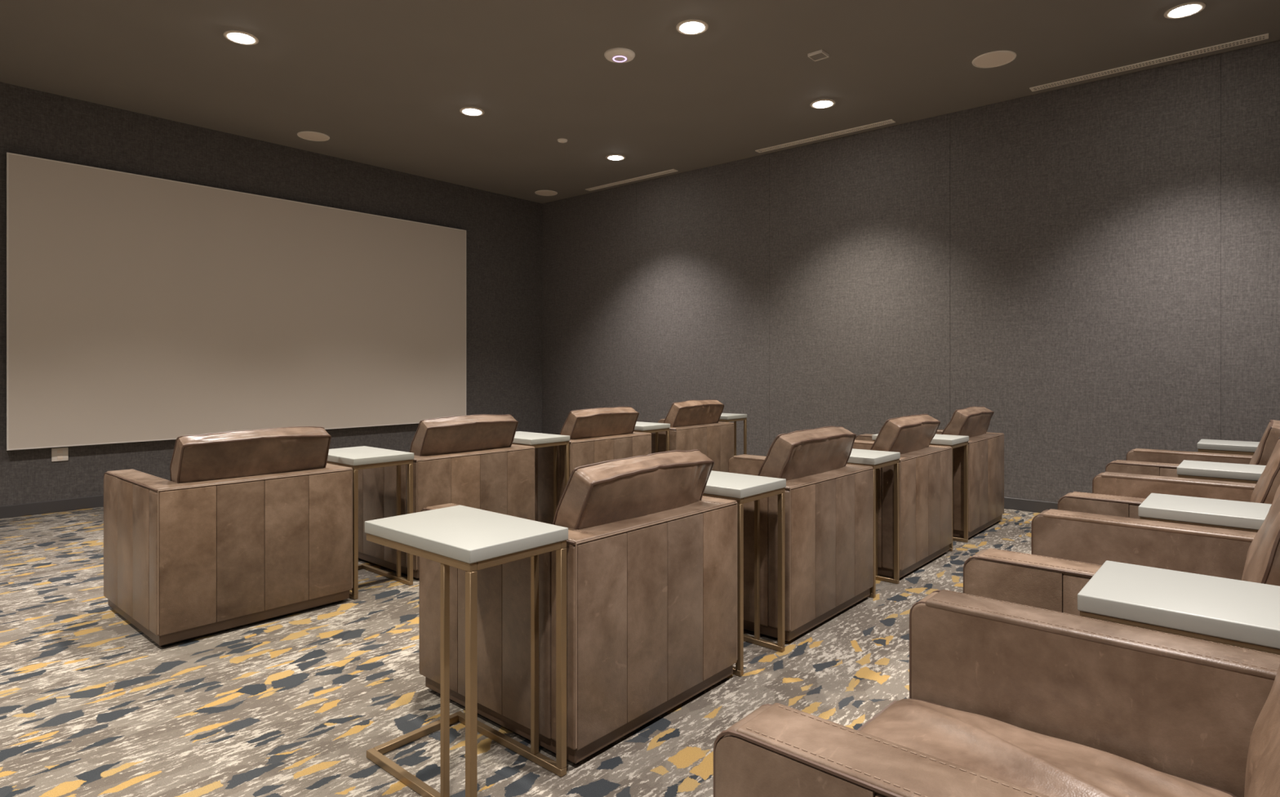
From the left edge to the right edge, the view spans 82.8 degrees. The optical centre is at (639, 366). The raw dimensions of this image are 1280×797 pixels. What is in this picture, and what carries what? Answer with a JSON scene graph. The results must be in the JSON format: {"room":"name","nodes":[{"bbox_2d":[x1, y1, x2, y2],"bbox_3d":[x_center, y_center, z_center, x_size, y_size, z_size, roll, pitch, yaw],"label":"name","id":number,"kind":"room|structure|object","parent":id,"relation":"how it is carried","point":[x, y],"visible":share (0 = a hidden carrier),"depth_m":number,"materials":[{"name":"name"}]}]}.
{"room":"screening room","nodes":[
{"label":"screening room","id":0,"kind":"room"},
{"bbox_2d":[0,81,542,506],"bbox_3d":[-4.502,-0.528,6.481,0.120,3.456,9.715,0,0,41],"label":"wall","id":1,"kind":"structure","parent":0,"point":[504,233],"depth_m":7.38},
{"bbox_2d":[0,494,103,518],"bbox_3d":[-4.456,1.151,6.432,0.014,0.098,9.461,0,0,41],"label":"baseboard","id":2,"kind":"structure","parent":1,"relation":"attached to","point":[73,504],"depth_m":5.97,"materials":[{"name":"paint"}]},
{"bbox_2d":[51,447,68,461],"bbox_3d":[-4.815,0.725,6.021,0.012,0.110,0.110,0,0,41],"label":"wall outlet","id":3,"kind":"object","parent":1,"relation":"attached to","point":[59,454],"visible":1,"depth_m":6.02,"materials":[{"name":"white plastic"}]},
{"bbox_2d":[57,448,62,453],"bbox_3d":[-4.812,0.699,6.018,0.002,0.030,0.036,0,0,41],"label":"socket","id":4,"kind":"object","parent":3,"relation":"attached to","point":[59,451],"depth_m":6.02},
{"bbox_2d":[57,455,62,459],"bbox_3d":[-4.812,0.751,6.018,0.002,0.030,0.036,0,0,41],"label":"socket","id":5,"kind":"object","parent":3,"relation":"attached to","point":[59,457],"depth_m":6.02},
{"bbox_2d":[5,151,466,450],"bbox_3d":[-3.597,-0.517,7.373,0.074,2.350,4.328,0,0,41],"label":"projection screen","id":6,"kind":"object","parent":1,"relation":"attached to","point":[140,308],"visible":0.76,"depth_m":6.79,"materials":[{"name":"grey fabric"}]},
{"bbox_2d":[0,506,1039,796],"bbox_3d":[-1.027,1.250,3.460,9.330,0.100,9.715,0,0,41],"label":"floor","id":7,"kind":"structure","parent":0,"point":[294,704],"depth_m":2.65,"materials":[{"name":"carpet"}]},
{"bbox_2d":[103,426,352,645],"bbox_3d":[-2.077,0.747,3.668,0.868,0.905,0.871,0,0,41],"label":"leather armchair","id":8,"kind":"object","parent":7,"relation":"on","point":[251,526],"visible":1,"depth_m":3.34,"materials":[{"name":"brown leather"}]},
{"bbox_2d":[170,426,329,482],"bbox_3d":[-1.896,0.549,3.520,0.326,0.504,0.668,0,0,41],"label":"cushion","id":9,"kind":"object","parent":8,"relation":"on","point":[236,455],"depth_m":3.39,"materials":[{"name":"brown leather"}]},
{"bbox_2d":[326,445,413,599],"bbox_3d":[-1.562,0.836,4.041,0.540,0.726,0.350,0,0,41],"label":"side table","id":10,"kind":"object","parent":7,"relation":"on","point":[362,457],"visible":0.7,"depth_m":3.93,"materials":[{"name":"white paint"}]},
{"bbox_2d":[358,413,534,578],"bbox_3d":[-1.288,0.746,4.651,0.868,0.907,0.871,0,0,41],"label":"leather armchair","id":11,"kind":"object","parent":7,"relation":"on","point":[472,460],"visible":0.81,"depth_m":4.34,"materials":[{"name":"brown leather"}]},
{"bbox_2d":[410,414,516,455],"bbox_3d":[-1.117,0.545,4.492,0.341,0.498,0.668,0,0,41],"label":"cushion","id":12,"kind":"object","parent":11,"relation":"on","point":[454,435],"depth_m":4.34,"materials":[{"name":"brown leather"}]},
{"bbox_2d":[364,505,568,796],"bbox_3d":[-0.528,0.836,2.182,0.540,0.726,0.350,0,0,41],"label":"side table","id":13,"kind":"object","parent":7,"relation":"on","point":[469,540],"visible":1,"depth_m":2.10,"materials":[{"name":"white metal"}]},
{"bbox_2d":[511,431,569,519],"bbox_3d":[-0.799,0.836,5.041,0.540,0.726,0.350,0,0,41],"label":"side table","id":14,"kind":"object","parent":7,"relation":"on","point":[521,437],"visible":0.46,"depth_m":4.98,"materials":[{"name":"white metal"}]},
{"bbox_2d":[419,448,737,763],"bbox_3d":[-0.233,0.753,2.753,0.868,0.894,0.871,0,0,41],"label":"leather armchair","id":15,"kind":"object","parent":7,"relation":"on","point":[651,558],"visible":0.77,"depth_m":2.38,"materials":[{"name":"brown leather"}]},
{"bbox_2d":[554,450,712,528],"bbox_3d":[-0.052,0.560,2.606,0.326,0.501,0.668,0,0,41],"label":"cushion","id":16,"kind":"object","parent":15,"relation":"on","point":[612,494],"depth_m":2.43,"materials":[{"name":"brown leather"}]},
{"bbox_2d":[534,406,651,524],"bbox_3d":[-0.519,0.750,5.612,0.868,0.900,0.871,0,0,41],"label":"leather armchair","id":17,"kind":"object","parent":7,"relation":"on","point":[599,434],"visible":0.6,"depth_m":5.21,"materials":[{"name":"brown leather"}]},
{"bbox_2d":[560,407,638,439],"bbox_3d":[-0.346,0.551,5.455,0.337,0.493,0.668,0,0,41],"label":"cushion","id":18,"kind":"object","parent":17,"relation":"on","point":[599,422],"depth_m":5.30,"materials":[{"name":"brown leather"}]},
{"bbox_2d":[633,421,670,453],"bbox_3d":[-0.065,0.836,6.098,0.540,0.726,0.350,0,0,41],"label":"side table","id":19,"kind":"object","parent":7,"relation":"on","point":[646,427],"visible":0.32,"depth_m":5.99,"materials":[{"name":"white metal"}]},
{"bbox_2d":[650,399,733,472],"bbox_3d":[0.262,0.745,6.663,0.868,0.910,0.871,0,0,41],"label":"leather armchair","id":20,"kind":"object","parent":7,"relation":"on","point":[694,424],"visible":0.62,"depth_m":6.36,"materials":[{"name":"brown leather"}]},
{"bbox_2d":[664,400,723,426],"bbox_3d":[0.437,0.544,6.507,0.332,0.498,0.668,0,0,41],"label":"cushion","id":21,"kind":"object","parent":20,"relation":"on","point":[690,413],"depth_m":6.35,"materials":[{"name":"brown leather"}]},
{"bbox_2d":[719,413,746,455],"bbox_3d":[0.757,0.836,7.319,0.540,0.726,0.350,0,0,41],"label":"side table","id":22,"kind":"object","parent":7,"relation":"on","point":[725,417],"visible":0.37,"depth_m":7.26,"materials":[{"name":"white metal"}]},
{"bbox_2d":[702,470,786,676],"bbox_3d":[0.300,0.836,3.111,0.540,0.726,0.350,0,0,41],"label":"side table","id":23,"kind":"object","parent":7,"relation":"on","point":[741,488],"visible":0.54,"depth_m":3.02,"materials":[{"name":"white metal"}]},
{"bbox_2d":[728,426,873,641],"bbox_3d":[0.601,0.748,3.718,0.868,0.904,0.871,0,0,41],"label":"leather armchair","id":24,"kind":"object","parent":7,"relation":"on","point":[828,500],"visible":0.66,"depth_m":3.30,"materials":[{"name":"brown leather"}]},
{"bbox_2d":[759,426,854,479],"bbox_3d":[0.777,0.550,3.569,0.318,0.501,0.668,0,0,41],"label":"cushion","id":25,"kind":"object","parent":24,"relation":"on","point":[816,453],"depth_m":3.38,"materials":[{"name":"brown leather"}]},
{"bbox_2d":[846,448,900,597],"bbox_3d":[1.126,0.836,4.069,0.540,0.726,0.350,0,0,41],"label":"side table","id":26,"kind":"object","parent":7,"relation":"on","point":[876,459],"visible":0.5,"depth_m":4.01,"materials":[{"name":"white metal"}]},
{"bbox_2d":[852,413,951,577],"bbox_3d":[1.408,0.747,4.646,0.868,0.905,0.871,0,0,41],"label":"leather armchair","id":27,"kind":"object","parent":7,"relation":"on","point":[925,468],"visible":0.52,"depth_m":4.24,"materials":[{"name":"brown leather"}]},
{"bbox_2d":[871,414,939,453],"bbox_3d":[1.581,0.548,4.491,0.328,0.496,0.668,0,0,41],"label":"cushion","id":28,"kind":"object","parent":27,"relation":"on","point":[913,433],"depth_m":4.29,"materials":[{"name":"brown leather"}]},
{"bbox_2d":[871,433,968,551],"bbox_3d":[1.937,0.836,5.018,0.540,0.726,0.350,0,0,41],"label":"side table","id":29,"kind":"object","parent":7,"relation":"on","point":[953,441],"visible":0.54,"depth_m":4.96,"materials":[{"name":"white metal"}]},
{"bbox_2d":[854,406,1004,537],"bbox_3d":[2.220,0.747,5.593,0.868,0.905,0.871,0,0,41],"label":"leather armchair","id":30,"kind":"object","parent":7,"relation":"on","point":[985,449],"visible":0.39,"depth_m":5.20,"materials":[{"name":"brown leather"}]},
{"bbox_2d":[942,406,993,437],"bbox_3d":[2.397,0.550,5.441,0.319,0.504,0.668,0,0,41],"label":"cushion","id":31,"kind":"object","parent":30,"relation":"on","point":[971,421],"depth_m":5.23,"materials":[{"name":"brown leather"}]},
{"bbox_2d":[713,589,1279,796],"bbox_3d":[0.692,0.748,1.122,0.868,0.905,0.871,0,0,41],"label":"leather armchair","id":32,"kind":"object","parent":7,"relation":"on","point":[1006,699],"visible":1,"depth_m":1.31,"materials":[{"name":"brown leather"}]},
{"bbox_2d":[859,698,1232,796],"bbox_3d":[0.602,0.797,1.199,0.632,0.254,0.636,0,0,41],"label":"seat cushion","id":33,"kind":"object","parent":32,"relation":"on","point":[1048,747],"depth_m":1.33,"materials":[{"name":"brown leather"}]},
{"bbox_2d":[1244,664,1279,796],"bbox_3d":[0.908,0.558,0.942,0.192,0.524,0.668,0,0,41],"label":"cushion","id":34,"kind":"object","parent":32,"relation":"on","point":[1261,682],"depth_m":1.03,"materials":[{"name":"brown leather"}]},
{"bbox_2d":[963,484,1279,615],"bbox_3d":[1.478,0.739,2.072,0.868,0.922,0.871,0,0,41],"label":"leather armchair","id":35,"kind":"object","parent":7,"relation":"on","point":[1068,548],"visible":0.26,"depth_m":2.22,"materials":[{"name":"brown leather"}]},
{"bbox_2d":[1241,484,1279,586],"bbox_3d":[1.685,0.541,1.884,0.196,0.521,0.668,0,0,41],"label":"cushion","id":36,"kind":"object","parent":35,"relation":"on","point":[1260,553],"depth_m":1.74,"materials":[{"name":"brown leather"}]},
{"bbox_2d":[1057,436,1279,518],"bbox_3d":[2.278,0.739,3.007,0.868,0.922,0.871,0,0,41],"label":"leather armchair","id":37,"kind":"object","parent":7,"relation":"on","point":[1113,493],"visible":0.26,"depth_m":3.16,"materials":[{"name":"brown leather"}]},
{"bbox_2d":[1249,439,1279,503],"bbox_3d":[2.489,0.541,2.825,0.190,0.526,0.668,0,0,41],"label":"cushion","id":38,"kind":"object","parent":37,"relation":"on","point":[1264,491],"depth_m":2.64,"materials":[{"name":"brown leather"}]},
{"bbox_2d":[1077,560,1279,654],"bbox_3d":[1.231,0.836,1.470,0.540,0.726,0.350,0,0,41],"label":"side table","id":39,"kind":"object","parent":7,"relation":"on","point":[1239,613],"visible":0.91,"depth_m":1.47,"materials":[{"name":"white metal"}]},
{"bbox_2d":[1105,419,1279,477],"bbox_3d":[3.128,0.740,4.032,0.868,0.920,0.871,0,0,41],"label":"leather armchair","id":40,"kind":"object","parent":7,"relation":"on","point":[1157,462],"visible":0.24,"depth_m":3.93,"materials":[{"name":"brown leather"}]},
{"bbox_2d":[1248,419,1279,465],"bbox_3d":[3.336,0.544,3.845,0.190,0.524,0.668,0,0,41],"label":"cushion","id":41,"kind":"object","parent":40,"relation":"on","point":[1265,447],"depth_m":3.61,"materials":[{"name":"brown leather"}]},
{"bbox_2d":[1137,493,1271,532],"bbox_3d":[2.012,0.836,2.421,0.540,0.726,0.350,0,0,41],"label":"side table","id":42,"kind":"object","parent":7,"relation":"on","point":[1246,516],"visible":0.52,"depth_m":2.41,"materials":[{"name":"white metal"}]},
{"bbox_2d":[1177,459,1266,483],"bbox_3d":[2.857,0.836,3.386,0.540,0.726,0.350,0,0,41],"label":"side table","id":43,"kind":"object","parent":7,"relation":"on","point":[1208,470],"visible":0.61,"depth_m":3.37,"materials":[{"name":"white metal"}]},
{"bbox_2d":[1196,439,1259,455],"bbox_3d":[3.781,0.836,4.464,0.540,0.726,0.350,0,0,41],"label":"side table","id":44,"kind":"object","parent":7,"relation":"on","point":[1214,446],"visible":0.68,"depth_m":4.45,"materials":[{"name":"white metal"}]},
{"bbox_2d":[0,0,1279,203],"bbox_3d":[-1.027,-2.306,3.460,9.330,0.100,9.715,0,0,41],"label":"ceiling","id":45,"kind":"structure","parent":0,"point":[388,82],"depth_m":5.43,"materials":[{"name":"paint"}]},
{"bbox_2d":[222,30,258,44],"bbox_3d":[-2.731,-2.246,4.967,0.214,0.020,0.214,0,0,41],"label":"recessed light","id":46,"kind":"object","parent":45,"relation":"in","point":[234,36],"visible":1,"depth_m":4.94,"materials":[{"name":"white"}]},
{"bbox_2d":[297,131,329,141],"bbox_3d":[-3.189,-2.252,7.087,0.294,0.008,0.294,0,0,41],"label":"ceiling speaker","id":47,"kind":"object","parent":45,"relation":"attached to","point":[310,135],"visible":1,"depth_m":7.07,"materials":[{"name":"metal"}]},
{"bbox_2d":[459,106,484,115],"bbox_3d":[-1.482,-2.246,6.404,0.214,0.020,0.214,0,0,41],"label":"recessed light","id":48,"kind":"object","parent":45,"relation":"in","point":[469,111],"visible":1,"depth_m":6.37,"materials":[{"name":"white"}]},
{"bbox_2d":[534,190,557,195],"bbox_3d":[-1.215,-2.252,9.395,0.294,0.008,0.294,0,0,41],"label":"ceiling speaker","id":49,"kind":"object","parent":45,"relation":"attached to","point":[544,193],"visible":1,"depth_m":9.39,"materials":[{"name":"metal"}]},
{"bbox_2d":[536,191,555,195],"bbox_3d":[-1.215,-2.251,9.395,0.266,0.001,0.266,0,0,41],"label":"grille","id":50,"kind":"object","parent":49,"relation":"attached to","point":[540,193],"depth_m":9.39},
{"bbox_2d":[557,137,567,142],"bbox_3d":[-0.770,-2.243,7.209,0.100,0.027,0.100,0,0,41],"label":"smoke detector","id":51,"kind":"object","parent":45,"relation":"attached to","point":[562,140],"visible":1,"depth_m":7.18,"materials":[{"name":"white plastic"}]},
{"bbox_2d":[605,154,625,160],"bbox_3d":[-0.262,-2.246,7.807,0.214,0.020,0.214,0,0,41],"label":"recessed light","id":52,"kind":"object","parent":45,"relation":"in","point":[613,157],"visible":1,"depth_m":7.77,"materials":[{"name":"white"}]},
{"bbox_2d":[604,47,635,62],"bbox_3d":[-0.146,-2.239,5.238,0.224,0.035,0.224,0,0,41],"label":"smoke detector","id":53,"kind":"object","parent":45,"relation":"attached to","point":[618,55],"visible":1,"depth_m":5.19,"materials":[{"name":"white plastic"}]},
{"bbox_2d":[585,168,678,191],"bbox_3d":[-0.129,-2.251,8.761,1.430,0.010,0.086,0,0,41],"label":"ceiling vent","id":54,"kind":"object","parent":45,"relation":"in","point":[664,172],"visible":1,"depth_m":8.72,"materials":[{"name":"metal"}]},
{"bbox_2d":[675,19,708,35],"bbox_3d":[0.346,-2.246,4.814,0.214,0.020,0.214,0,0,41],"label":"recessed light","id":55,"kind":"object","parent":45,"relation":"in","point":[688,27],"visible":1,"depth_m":4.79,"materials":[{"name":"white"}]},
{"bbox_2d":[807,48,829,61],"bbox_3d":[1.286,-2.245,5.229,0.112,0.022,0.112,0,0,41],"label":"access cover","id":56,"kind":"object","parent":45,"relation":"attached to","point":[819,55],"visible":1,"depth_m":5.22,"materials":[{"name":"paint"}]},
{"bbox_2d":[809,98,835,108],"bbox_3d":[1.567,-2.246,6.218,0.214,0.020,0.214,0,0,41],"label":"recessed light","id":57,"kind":"object","parent":45,"relation":"in","point":[820,104],"visible":1,"depth_m":6.19,"materials":[{"name":"white"}]},
{"bbox_2d":[755,119,895,152],"bbox_3d":[1.773,-2.251,7.107,1.450,0.010,0.086,0,0,41],"label":"ceiling vent","id":58,"kind":"object","parent":45,"relation":"in","point":[890,121],"visible":1,"depth_m":7.05,"materials":[{"name":"metal"}]},
{"bbox_2d":[972,50,1016,67],"bbox_3d":[2.594,-2.252,5.315,0.294,0.008,0.294,0,0,41],"label":"ceiling speaker","id":59,"kind":"object","parent":45,"relation":"attached to","point":[997,58],"visible":1,"depth_m":5.30,"materials":[{"name":"metal"}]},
{"bbox_2d":[1029,33,1268,91],"bbox_3d":[3.724,-2.251,5.411,1.460,0.010,0.086,0,0,41],"label":"ceiling vent","id":60,"kind":"object","parent":45,"relation":"in","point":[1262,37],"visible":1,"depth_m":5.34,"materials":[{"name":"metal"}]},
{"bbox_2d":[1164,1,1205,18],"bbox_3d":[3.443,-2.246,4.586,0.214,0.020,0.214,0,0,41],"label":"recessed light","id":61,"kind":"object","parent":45,"relation":"in","point":[1185,10],"visible":1,"depth_m":4.56,"materials":[{"name":"white"}]},
{"bbox_2d":[542,40,1279,502],"bbox_3d":[2.121,-0.528,7.081,9.090,3.456,0.120,0,0,41],"label":"wall","id":62,"kind":"structure","parent":0,"point":[1093,268],"depth_m":6.29,"materials":[{"name":"grey fabric"}]},
{"bbox_2d":[1004,497,1057,512],"bbox_3d":[2.077,1.151,7.030,9.090,0.098,0.014,0,0,41],"label":"baseboard","id":63,"kind":"structure","parent":62,"relation":"attached to","point":[1016,504],"depth_m":6.03,"materials":[{"name":"paint"}]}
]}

